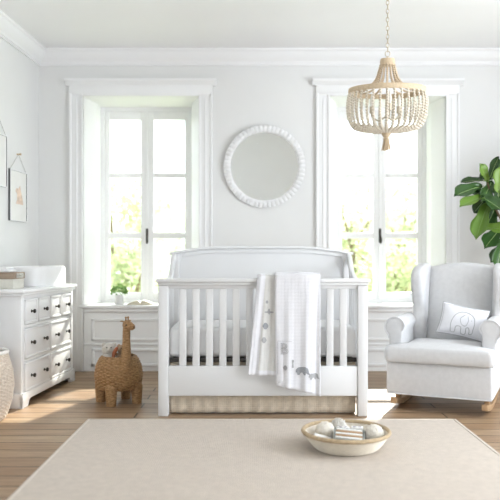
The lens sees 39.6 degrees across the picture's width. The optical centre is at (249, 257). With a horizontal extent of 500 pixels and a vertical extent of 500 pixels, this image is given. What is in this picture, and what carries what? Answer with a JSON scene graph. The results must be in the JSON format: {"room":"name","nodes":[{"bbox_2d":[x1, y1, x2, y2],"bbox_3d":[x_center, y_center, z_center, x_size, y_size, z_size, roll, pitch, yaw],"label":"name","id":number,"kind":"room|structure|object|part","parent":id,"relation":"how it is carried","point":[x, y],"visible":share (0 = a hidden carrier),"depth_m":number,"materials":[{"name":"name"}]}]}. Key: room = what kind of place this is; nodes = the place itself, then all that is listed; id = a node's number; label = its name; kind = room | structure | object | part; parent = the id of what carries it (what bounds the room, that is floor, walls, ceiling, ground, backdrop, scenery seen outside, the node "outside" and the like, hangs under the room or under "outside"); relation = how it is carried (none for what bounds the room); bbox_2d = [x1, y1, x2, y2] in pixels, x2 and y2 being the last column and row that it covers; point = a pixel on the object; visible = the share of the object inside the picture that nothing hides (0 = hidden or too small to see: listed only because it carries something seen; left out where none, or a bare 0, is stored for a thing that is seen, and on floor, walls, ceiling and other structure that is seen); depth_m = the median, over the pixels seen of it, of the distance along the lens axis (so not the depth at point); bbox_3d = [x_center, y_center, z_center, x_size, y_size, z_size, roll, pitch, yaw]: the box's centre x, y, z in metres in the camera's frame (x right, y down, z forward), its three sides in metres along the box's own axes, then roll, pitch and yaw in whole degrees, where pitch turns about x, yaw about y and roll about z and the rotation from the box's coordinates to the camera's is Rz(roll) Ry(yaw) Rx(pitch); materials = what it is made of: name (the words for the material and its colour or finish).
{"room":"children's room","nodes":[
{"label":"children's room","id":0,"kind":"room"},
{"bbox_2d":[0,38,38,266],"bbox_3d":[-2.397,-0.445,2.340,0.200,3.030,8.515,0,0,4],"label":"wall","id":1,"kind":"structure","parent":0,"point":[19,75],"depth_m":6.15,"materials":[{"name":"white paint"}]},
{"bbox_2d":[0,122,7,187],"bbox_3d":[-2.046,-0.895,5.615,0.043,0.612,0.417,0,0,4],"label":"wall picture","id":2,"kind":"object","parent":1,"relation":"attached to","point":[3,138],"visible":1,"depth_m":5.76,"materials":[{"name":"white paper"}]},
{"bbox_2d":[0,135,5,185],"bbox_3d":[-2.057,-0.805,5.616,0.008,0.416,0.400,0,0,4],"label":"print","id":3,"kind":"object","parent":2,"relation":"attached to","point":[2,137],"depth_m":5.75,"materials":[{"name":"white paper"}]},
{"bbox_2d":[8,153,27,222],"bbox_3d":[-2.014,-0.617,6.066,0.043,0.598,0.370,0,0,4],"label":"wall picture","id":4,"kind":"object","parent":1,"relation":"attached to","point":[17,180],"visible":1,"depth_m":6.05,"materials":[{"name":"white paper"}]},
{"bbox_2d":[11,170,25,220],"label":"print","id":5,"kind":"object","parent":4,"relation":"attached to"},
{"bbox_2d":[16,187,22,204],"bbox_3d":[-2.020,-0.552,6.088,0.002,0.165,0.170,0,0,4],"label":"print","id":6,"kind":"object","parent":4,"relation":"attached to","point":[19,196],"depth_m":6.09},
{"bbox_2d":[0,10,45,65],"bbox_3d":[-2.244,-1.889,2.336,0.105,0.142,8.501,0,0,4],"label":"trim","id":7,"kind":"structure","parent":1,"relation":"attached to","point":[11,32],"depth_m":6.00,"materials":[{"name":"white paint"}]},
{"bbox_2d":[0,0,499,47],"bbox_3d":[0.250,-2.020,2.565,6.900,0.120,8.930,0,0,0],"label":"ceiling","id":8,"kind":"structure","parent":0,"point":[53,23],"depth_m":5.76,"materials":[{"name":"paint"}]},
{"bbox_2d":[346,0,428,150],"bbox_3d":[1.000,-1.373,5.081,0.591,1.175,0.592,0,0,-25],"label":"chandelier","id":9,"kind":"object","parent":8,"relation":"hanging from","point":[354,92],"visible":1,"depth_m":4.98,"materials":[{"name":"wood"}]},
{"bbox_3d":[1.000,-1.684,5.050,0.038,0.448,0.024,0,0,-30],"label":"chain","id":10,"kind":"part","parent":9,"relation":"part of","materials":[{"name":"metal"}]},
{"bbox_3d":[0.997,-1.150,4.962,0.034,0.090,0.034,0,5,0],"label":"bulb","id":11,"kind":"part","parent":9,"relation":"part of","materials":[{"name":"white glass"}]},
{"bbox_3d":[1.101,-1.165,5.132,0.034,0.090,0.034,0,5,0],"label":"bulb","id":12,"kind":"part","parent":9,"relation":"part of","materials":[{"name":"white glass"}]},
{"bbox_2d":[0,371,499,499],"bbox_3d":[0.250,1.130,2.565,6.900,0.120,8.930,0,0,0],"label":"floor","id":13,"kind":"structure","parent":0,"point":[29,435],"depth_m":4.72,"materials":[{"name":"brown wood"}]},
{"bbox_2d":[0,347,14,420],"bbox_3d":[-1.800,0.840,4.595,0.466,0.460,0.466,0,0,0],"label":"basket","id":14,"kind":"object","parent":13,"relation":"on","point":[7,382],"visible":1,"depth_m":4.54,"materials":[{"name":"wicker"}]},
{"bbox_2d":[0,284,76,408],"bbox_3d":[-1.786,0.648,5.518,0.476,0.843,1.190,0,0,4],"label":"dresser","id":15,"kind":"object","parent":13,"relation":"on","point":[36,323],"visible":1,"depth_m":5.22,"materials":[{"name":"white paint"}]},
{"bbox_2d":[0,272,24,288],"bbox_3d":[-1.871,0.166,5.183,0.365,0.122,0.210,0,0,4],"label":"storage box","id":16,"kind":"object","parent":15,"relation":"on","point":[8,280],"visible":1,"depth_m":5.08,"materials":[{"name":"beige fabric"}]},
{"bbox_2d":[0,269,16,271],"bbox_3d":[-1.894,0.096,5.184,0.260,0.019,0.150,0,0,4],"label":"folded cloth","id":17,"kind":"object","parent":16,"relation":"on","point":[7,270],"visible":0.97,"depth_m":5.13,"materials":[{"name":"white fabric"}]},
{"bbox_2d":[0,267,13,269],"bbox_3d":[-1.893,0.075,5.189,0.220,0.019,0.140,0,0,4],"label":"folded cloth","id":18,"kind":"object","parent":17,"relation":"on","point":[1,268],"visible":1,"depth_m":5.12,"materials":[{"name":"white fabric"}]},
{"bbox_3d":[-1.884,0.130,5.184,0.340,0.050,0.210,0,0,4],"label":"lid","id":19,"kind":"part","parent":16,"relation":"part of","materials":[{"name":"brown wood"}]},
{"bbox_3d":[-1.703,0.130,5.171,0.027,0.034,0.120,0,0,4],"label":"handle","id":20,"kind":"part","parent":16,"relation":"part of","materials":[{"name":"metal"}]},
{"bbox_3d":[-1.618,0.390,5.117,0.029,0.182,0.246,0,0,4],"label":"drawer","id":21,"kind":"part","parent":15,"relation":"part of","materials":[{"name":"white paint"}]},
{"bbox_2d":[2,266,65,286],"bbox_3d":[-1.785,0.147,5.738,0.370,0.160,0.710,0,0,4],"label":"changing pad","id":22,"kind":"object","parent":15,"relation":"on","point":[35,276],"visible":0.8,"depth_m":5.49,"materials":[{"name":"white fabric"}]},
{"bbox_3d":[-1.609,0.861,5.245,0.029,0.210,0.503,0,0,4],"label":"drawer","id":23,"kind":"part","parent":15,"relation":"part of","materials":[{"name":"white paint"}]},
{"bbox_3d":[-1.609,0.619,5.245,0.029,0.219,0.503,0,0,4],"label":"drawer","id":24,"kind":"part","parent":15,"relation":"part of","materials":[{"name":"white paint"}]},
{"bbox_3d":[-1.600,0.390,5.376,0.029,0.182,0.242,0,0,4],"label":"drawer","id":25,"kind":"part","parent":15,"relation":"part of","materials":[{"name":"white paint"}]},
{"bbox_3d":[-1.582,0.390,5.632,0.029,0.182,0.242,0,0,4],"label":"drawer","id":26,"kind":"part","parent":15,"relation":"part of","materials":[{"name":"white paint"}]},
{"bbox_3d":[-1.573,0.861,5.763,0.029,0.210,0.503,0,0,4],"label":"drawer","id":27,"kind":"part","parent":15,"relation":"part of","materials":[{"name":"white paint"}]},
{"bbox_3d":[-1.573,0.619,5.763,0.029,0.219,0.503,0,0,4],"label":"drawer","id":28,"kind":"part","parent":15,"relation":"part of","materials":[{"name":"white paint"}]},
{"bbox_3d":[-1.564,0.390,5.889,0.029,0.182,0.242,0,0,4],"label":"drawer","id":29,"kind":"part","parent":15,"relation":"part of","materials":[{"name":"white paint"}]},
{"bbox_2d":[94,316,142,406],"bbox_3d":[-0.976,0.749,5.160,0.364,0.642,0.367,0,0,0],"label":"basket","id":30,"kind":"object","parent":13,"relation":"on","point":[123,374],"visible":1,"depth_m":5.02,"materials":[{"name":"brown wicker"}]},
{"bbox_3d":[-1.114,0.988,5.188,0.091,0.165,0.090,0,0,0],"label":"leg","id":31,"kind":"part","parent":30,"relation":"part of","materials":[{"name":"brown wicker"}]},
{"bbox_2d":[102,342,115,356],"bbox_3d":[-1.047,0.718,5.160,0.114,0.185,0.110,0,0,24],"label":"plush toy","id":32,"kind":"object","parent":30,"relation":"in","point":[107,348],"visible":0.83,"depth_m":5.12,"materials":[{"name":"white fabric"}]},
{"bbox_3d":[-1.003,0.988,5.021,0.091,0.165,0.090,0,0,0],"label":"leg","id":33,"kind":"part","parent":30,"relation":"part of","materials":[{"name":"brown wicker"}]},
{"bbox_2d":[112,347,117,356],"bbox_3d":[-0.994,0.719,5.104,0.051,0.135,0.027,0,0,13],"label":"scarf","id":34,"kind":"object","parent":30,"relation":"in","point":[115,350],"visible":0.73,"depth_m":5.09,"materials":[{"name":"red fabric"}]},
{"bbox_2d":[117,344,121,356],"bbox_3d":[-0.953,0.724,5.222,0.096,0.155,0.092,0,0,24],"label":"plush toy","id":35,"kind":"object","parent":30,"relation":"in","point":[119,346],"visible":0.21,"depth_m":5.19,"materials":[{"name":"brown fabric"}]},
{"bbox_3d":[-0.947,0.988,5.299,0.091,0.165,0.090,0,0,0],"label":"leg","id":36,"kind":"part","parent":30,"relation":"part of","materials":[{"name":"brown wicker"}]},
{"bbox_3d":[-0.836,0.988,5.132,0.091,0.165,0.090,0,0,0],"label":"leg","id":37,"kind":"part","parent":30,"relation":"part of","materials":[{"name":"brown wicker"}]},
{"bbox_2d":[7,419,499,499],"bbox_3d":[0.142,1.063,3.333,2.416,0.014,2.466,0,0,0],"label":"rug","id":38,"kind":"object","parent":13,"relation":"on","point":[103,459],"visible":1,"depth_m":3.56,"materials":[{"name":"beige carpet"}]},
{"bbox_2d":[301,419,391,455],"bbox_3d":[0.535,1.004,3.870,0.500,0.106,0.500,0,0,0],"label":"bowl","id":39,"kind":"object","parent":38,"relation":"on","point":[332,446],"visible":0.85,"depth_m":3.71,"materials":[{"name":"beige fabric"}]},
{"bbox_2d":[314,433,331,438],"bbox_3d":[0.407,0.996,3.835,0.100,0.045,0.080,0,0,-6],"label":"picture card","id":40,"kind":"object","parent":39,"relation":"in","point":[315,434],"visible":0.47,"depth_m":3.85,"materials":[{"name":"white paper"}]},
{"bbox_2d":[316,421,333,437],"bbox_3d":[0.428,0.986,3.945,0.111,0.118,0.116,0,0,0],"label":"ball","id":41,"kind":"object","parent":39,"relation":"in","point":[325,428],"visible":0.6,"depth_m":3.91,"materials":[{"name":"white fabric"}]},
{"bbox_2d":[330,418,346,426],"bbox_3d":[0.511,0.977,4.012,0.102,0.110,0.108,0,0,0],"label":"ball","id":42,"kind":"object","parent":39,"relation":"in","point":[336,422],"visible":0.48,"depth_m":3.99,"materials":[{"name":"white fabric"}]},
{"bbox_2d":[333,427,364,439],"bbox_3d":[0.545,0.979,3.827,0.173,0.064,0.126,0,0,9],"label":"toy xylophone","id":43,"kind":"object","parent":39,"relation":"in","point":[339,433],"visible":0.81,"depth_m":3.82,"materials":[{"name":"white wood"}]},
{"bbox_2d":[351,426,362,429],"bbox_3d":[0.605,0.980,3.928,0.068,0.053,0.051,0,0,9],"label":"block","id":44,"kind":"object","parent":39,"relation":"on","point":[352,427],"visible":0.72,"depth_m":3.91,"materials":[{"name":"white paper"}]},
{"bbox_2d":[365,424,384,439],"bbox_3d":[0.691,0.984,3.865,0.111,0.118,0.116,0,0,0],"label":"ball","id":45,"kind":"object","parent":39,"relation":"in","point":[372,431],"visible":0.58,"depth_m":3.83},
{"bbox_2d":[155,246,370,415],"bbox_3d":[0.088,0.489,5.065,1.448,1.162,0.794,0,0,0],"label":"crib","id":46,"kind":"object","parent":13,"relation":"on","point":[209,284],"visible":0.82,"depth_m":4.71,"materials":[{"name":"white paint"}]},
{"bbox_3d":[-0.586,0.627,4.725,0.068,0.885,0.070,0,0,0],"label":"leg","id":47,"kind":"part","parent":46,"relation":"part of","materials":[{"name":"white paint"}]},
{"bbox_3d":[-0.591,0.093,5.080,0.034,0.264,0.720,0,0,0],"label":"rail","id":48,"kind":"part","parent":46,"relation":"part of","materials":[{"name":"white paint"}]},
{"bbox_3d":[-0.579,0.520,5.420,0.058,1.100,0.060,0,0,0],"label":"leg","id":49,"kind":"part","parent":46,"relation":"part of","materials":[{"name":"white paint"}]},
{"bbox_3d":[0.088,0.397,5.430,1.400,0.946,0.030,0,0,0],"label":"headboard","id":50,"kind":"part","parent":46,"relation":"part of","materials":[{"name":"white paint"}]},
{"bbox_3d":[0.088,-0.037,5.413,1.310,0.071,0.014,0,0,0],"label":"headboard moulding","id":51,"kind":"part","parent":46,"relation":"part of","materials":[{"name":"white paint"}]},
{"bbox_2d":[170,362,354,412],"bbox_3d":[0.088,0.885,5.059,1.274,0.346,0.623,0,0,0],"label":"skirt","id":52,"kind":"object","parent":46,"relation":"hanging from","point":[178,404],"visible":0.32,"depth_m":4.76,"materials":[{"name":"beige fabric"}]},
{"bbox_2d":[169,320,355,356],"bbox_3d":[0.088,0.578,5.066,1.290,0.205,0.617,0,0,0],"label":"mattress","id":53,"kind":"object","parent":46,"relation":"in","point":[174,331],"visible":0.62,"depth_m":4.76,"materials":[{"name":"white fabric"}]},
{"bbox_3d":[0.088,0.195,4.725,1.280,0.026,0.046,0,0,0],"label":"rail","id":54,"kind":"part","parent":46,"relation":"part of","materials":[{"name":"white paint"}]},
{"bbox_3d":[0.088,0.162,4.723,1.448,0.044,0.110,0,0,0],"label":"cap rail","id":55,"kind":"part","parent":46,"relation":"part of","materials":[{"name":"white paint"}]},
{"bbox_3d":[0.088,0.833,4.723,1.280,0.201,0.050,0,0,0],"label":"rail","id":56,"kind":"part","parent":46,"relation":"part of","materials":[{"name":"white paint"}]},
{"bbox_2d":[248,272,320,395],"bbox_3d":[0.232,0.506,4.720,0.484,0.827,0.238,0,0,2],"label":"quilt","id":57,"kind":"object","parent":46,"relation":"hanging from","point":[286,338],"visible":1,"depth_m":4.62,"materials":[{"name":"white fabric"}]},
{"bbox_3d":[0.755,0.520,5.420,0.058,1.100,0.060,0,0,0],"label":"leg","id":58,"kind":"part","parent":46,"relation":"part of","materials":[{"name":"white paint"}]},
{"bbox_3d":[0.767,0.093,5.080,0.034,0.264,0.720,0,0,0],"label":"rail","id":59,"kind":"part","parent":46,"relation":"part of","materials":[{"name":"white paint"}]},
{"bbox_3d":[0.762,0.627,4.725,0.068,0.885,0.070,0,0,0],"label":"leg","id":60,"kind":"part","parent":46,"relation":"part of","materials":[{"name":"white paint"}]},
{"bbox_2d":[384,262,499,410],"bbox_3d":[1.472,0.552,5.157,0.804,1.035,0.966,0,0,25],"label":"rocking chair","id":61,"kind":"object","parent":13,"relation":"on","point":[421,360],"visible":0.98,"depth_m":4.88,"materials":[{"name":"grey fabric"}]},
{"bbox_3d":[1.148,0.588,5.234,0.143,0.324,0.515,0,0,25],"label":"arm","id":62,"kind":"part","parent":61,"relation":"part of","materials":[{"name":"grey fabric"}]},
{"bbox_2d":[384,338,495,367],"bbox_3d":[1.407,0.659,5.016,0.744,0.132,0.655,0,0,25],"label":"seat cushion","id":63,"kind":"object","parent":61,"relation":"on","point":[417,352],"depth_m":4.76,"materials":[{"name":"grey fabric"}]},
{"bbox_3d":[1.452,0.840,5.113,0.716,0.230,0.800,0,0,25],"label":"seat","id":64,"kind":"part","parent":61,"relation":"part of","materials":[{"name":"grey fabric"}]},
{"bbox_3d":[1.644,0.367,5.410,0.504,0.665,0.363,0,0,25],"label":"backrest","id":65,"kind":"part","parent":61,"relation":"part of","materials":[{"name":"grey fabric"}]},
{"bbox_2d":[436,301,489,342],"bbox_3d":[1.573,0.470,5.138,0.385,0.295,0.145,0,0,20],"label":"throw pillow","id":66,"kind":"object","parent":61,"relation":"on","point":[457,320],"visible":0.95,"depth_m":5.10,"materials":[{"name":"white fabric"}]},
{"bbox_2d":[450,312,474,334],"bbox_3d":[1.560,0.476,5.094,0.170,0.166,0.036,12,-18,21],"label":"print","id":67,"kind":"object","parent":66,"relation":"attached to","point":[461,323],"depth_m":5.09},
{"bbox_3d":[1.741,0.588,4.960,0.143,0.324,0.515,0,0,25],"label":"arm","id":68,"kind":"part","parent":61,"relation":"part of","materials":[{"name":"grey fabric"}]},
{"bbox_2d":[454,156,499,264],"bbox_3d":[2.224,0.055,5.945,1.071,2.030,0.691,0,0,0],"label":"fiddle leaf fig","id":69,"kind":"object","parent":13,"relation":"on","point":[486,205],"visible":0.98,"depth_m":5.82,"materials":[{"name":"plant"}]},
{"bbox_2d":[39,66,499,283],"bbox_3d":[0.550,-0.445,6.805,6.300,3.030,0.450,0,0,0],"label":"wall","id":70,"kind":"structure","parent":0,"point":[244,97],"depth_m":6.58,"materials":[{"name":"white paint"}]},
{"bbox_2d":[64,78,215,371],"bbox_3d":[-1.030,-0.307,6.770,1.424,2.755,0.520,0,0,0],"label":"window","id":71,"kind":"structure","parent":70,"relation":"in","point":[93,102],"depth_m":6.58,"materials":[{"name":"white paint"}]},
{"bbox_3d":[-1.030,0.459,6.780,1.150,0.028,0.500,0,0,0],"label":"sill","id":72,"kind":"part","parent":71,"relation":"part of","materials":[{"name":"white paint"}]},
{"bbox_2d":[110,283,128,304],"bbox_3d":[-1.254,0.341,6.664,0.167,0.207,0.154,0,0,30],"label":"potted plant","id":73,"kind":"object","parent":71,"relation":"on","point":[119,299],"visible":1,"depth_m":6.63,"materials":[{"name":"green plant"}]},
{"bbox_3d":[-1.252,0.399,6.665,0.094,0.092,0.094,0,0,0],"label":"pot","id":74,"kind":"part","parent":73,"relation":"part of","materials":[{"name":"white ceramic"}]},
{"bbox_3d":[-1.030,0.771,6.572,1.090,0.597,0.044,0,0,0],"label":"apron panel","id":75,"kind":"part","parent":71,"relation":"part of","materials":[{"name":"white paint"}]},
{"bbox_3d":[-1.244,-0.526,6.985,0.423,1.882,0.040,0,0,0],"label":"sash","id":76,"kind":"part","parent":71,"relation":"part of","materials":[{"name":"white paint"}]},
{"bbox_2d":[127,300,154,304],"bbox_3d":[-1.045,0.425,6.660,0.250,0.040,0.160,0,0,-3],"label":"open book","id":77,"kind":"object","parent":71,"relation":"on","point":[136,302],"visible":1,"depth_m":6.59,"materials":[{"name":"white paper"}]},
{"bbox_3d":[-1.030,-0.550,6.982,0.980,1.990,0.055,0,0,0],"label":"frame","id":78,"kind":"part","parent":71,"relation":"part of","materials":[{"name":"white paint"}]},
{"bbox_3d":[-1.028,-0.219,6.939,0.028,0.152,0.054,0,0,0],"label":"handle","id":79,"kind":"part","parent":71,"relation":"part of","materials":[{"name":"brown metal"}]},
{"bbox_3d":[-0.817,-0.526,6.985,0.423,1.882,0.040,0,0,0],"label":"sash","id":80,"kind":"part","parent":71,"relation":"part of","materials":[{"name":"white paint"}]},
{"bbox_2d":[224,125,305,207],"bbox_3d":[0.137,-0.861,6.545,0.772,0.771,0.064,0,0,0],"label":"wall mirror","id":81,"kind":"object","parent":70,"relation":"attached to","point":[264,166],"visible":1,"depth_m":6.55,"materials":[{"name":"white wood"}]},
{"bbox_2d":[231,133,297,199],"bbox_3d":[0.137,-0.862,6.550,0.644,0.644,0.004,0,3,0],"label":"mirror glass","id":82,"kind":"object","parent":81,"relation":"attached to","point":[264,166],"depth_m":6.55,"materials":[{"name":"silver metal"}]},
{"bbox_2d":[40,48,499,65],"bbox_3d":[0.750,-1.889,6.527,5.500,0.142,0.105,0,0,0],"label":"trim","id":83,"kind":"structure","parent":70,"relation":"attached to","point":[52,56],"depth_m":6.51,"materials":[{"name":"white paint"}]},
{"bbox_2d":[312,78,464,370],"bbox_3d":[1.300,-0.307,6.770,1.424,2.755,0.520,0,0,0],"label":"window","id":84,"kind":"structure","parent":70,"relation":"in","point":[437,236],"depth_m":6.63,"materials":[{"name":"white paint"}]},
{"bbox_3d":[1.087,-0.526,6.985,0.423,1.882,0.040,0,0,0],"label":"sash","id":85,"kind":"part","parent":84,"relation":"part of","materials":[{"name":"white paint"}]},
{"bbox_3d":[1.302,-0.219,6.939,0.028,0.152,0.054,0,0,0],"label":"handle","id":86,"kind":"part","parent":84,"relation":"part of","materials":[{"name":"brown metal"}]},
{"bbox_3d":[1.300,-0.550,6.982,0.980,1.990,0.055,0,0,0],"label":"frame","id":87,"kind":"part","parent":84,"relation":"part of","materials":[{"name":"white paint"}]},
{"bbox_3d":[1.300,-0.307,6.555,1.424,2.755,0.090,0,0,0],"label":"casing","id":88,"kind":"part","parent":84,"relation":"part of","materials":[{"name":"white paint"}]},
{"bbox_3d":[1.300,0.459,6.780,1.150,0.028,0.500,0,0,0],"label":"sill","id":89,"kind":"part","parent":84,"relation":"part of","materials":[{"name":"white paint"}]},
{"bbox_3d":[1.300,0.771,6.572,1.090,0.597,0.044,0,0,0],"label":"apron panel","id":90,"kind":"part","parent":84,"relation":"part of","materials":[{"name":"white paint"}]},
{"bbox_3d":[1.514,-0.526,6.985,0.423,1.882,0.040,0,0,0],"label":"sash","id":91,"kind":"part","parent":84,"relation":"part of","materials":[{"name":"white paint"}]},
{"label":"outside","id":92,"kind":"structure","parent":0,"visible":0},
{"bbox_3d":[0.000,1.620,33.515,80.000,0.300,52.970,0,0,0],"label":"ground","id":93,"kind":"structure","parent":92,"visible":0},
{"bbox_2d":[110,227,170,291],"bbox_3d":[-1.678,0.517,10.092,1.698,1.954,1.538,0,0,0],"label":"shrub","id":94,"kind":"object","parent":93,"relation":"on","point":[130,269],"visible":0.23,"depth_m":9.97,"materials":[{"name":"green plant"}]},
{"bbox_2d":[110,156,184,289],"bbox_3d":[-2.233,-0.077,11.545,2.491,3.139,1.799,0,0,0],"label":"tree","id":95,"kind":"object","parent":93,"relation":"on","point":[135,207],"visible":0.2,"depth_m":11.43,"materials":[{"name":"green plant"}]},
{"bbox_2d":[135,191,184,290],"bbox_3d":[-1.405,0.072,14.277,2.061,2.840,1.813,0,0,0],"label":"tree","id":96,"kind":"object","parent":93,"relation":"on","point":[176,247],"visible":0.14,"depth_m":14.18,"materials":[{"name":"green plant"}]},
{"bbox_2d":[342,159,409,291],"bbox_3d":[1.846,-0.064,11.762,1.954,3.113,1.858,0,0,37],"label":"tree","id":97,"kind":"object","parent":93,"relation":"on","point":[352,226],"visible":0.24,"depth_m":11.44,"materials":[{"name":"green plant"}]},
{"bbox_2d":[353,231,416,291],"bbox_3d":[2.061,0.540,10.416,1.340,1.917,1.652,0,0,-18],"label":"shrub","id":98,"kind":"object","parent":93,"relation":"on","point":[397,280],"visible":0.31,"depth_m":10.11,"materials":[{"name":"green plant"}]},
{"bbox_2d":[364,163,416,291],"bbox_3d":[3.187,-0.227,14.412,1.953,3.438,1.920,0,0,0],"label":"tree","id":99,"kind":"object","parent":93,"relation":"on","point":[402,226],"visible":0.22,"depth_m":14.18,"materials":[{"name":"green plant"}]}
]}

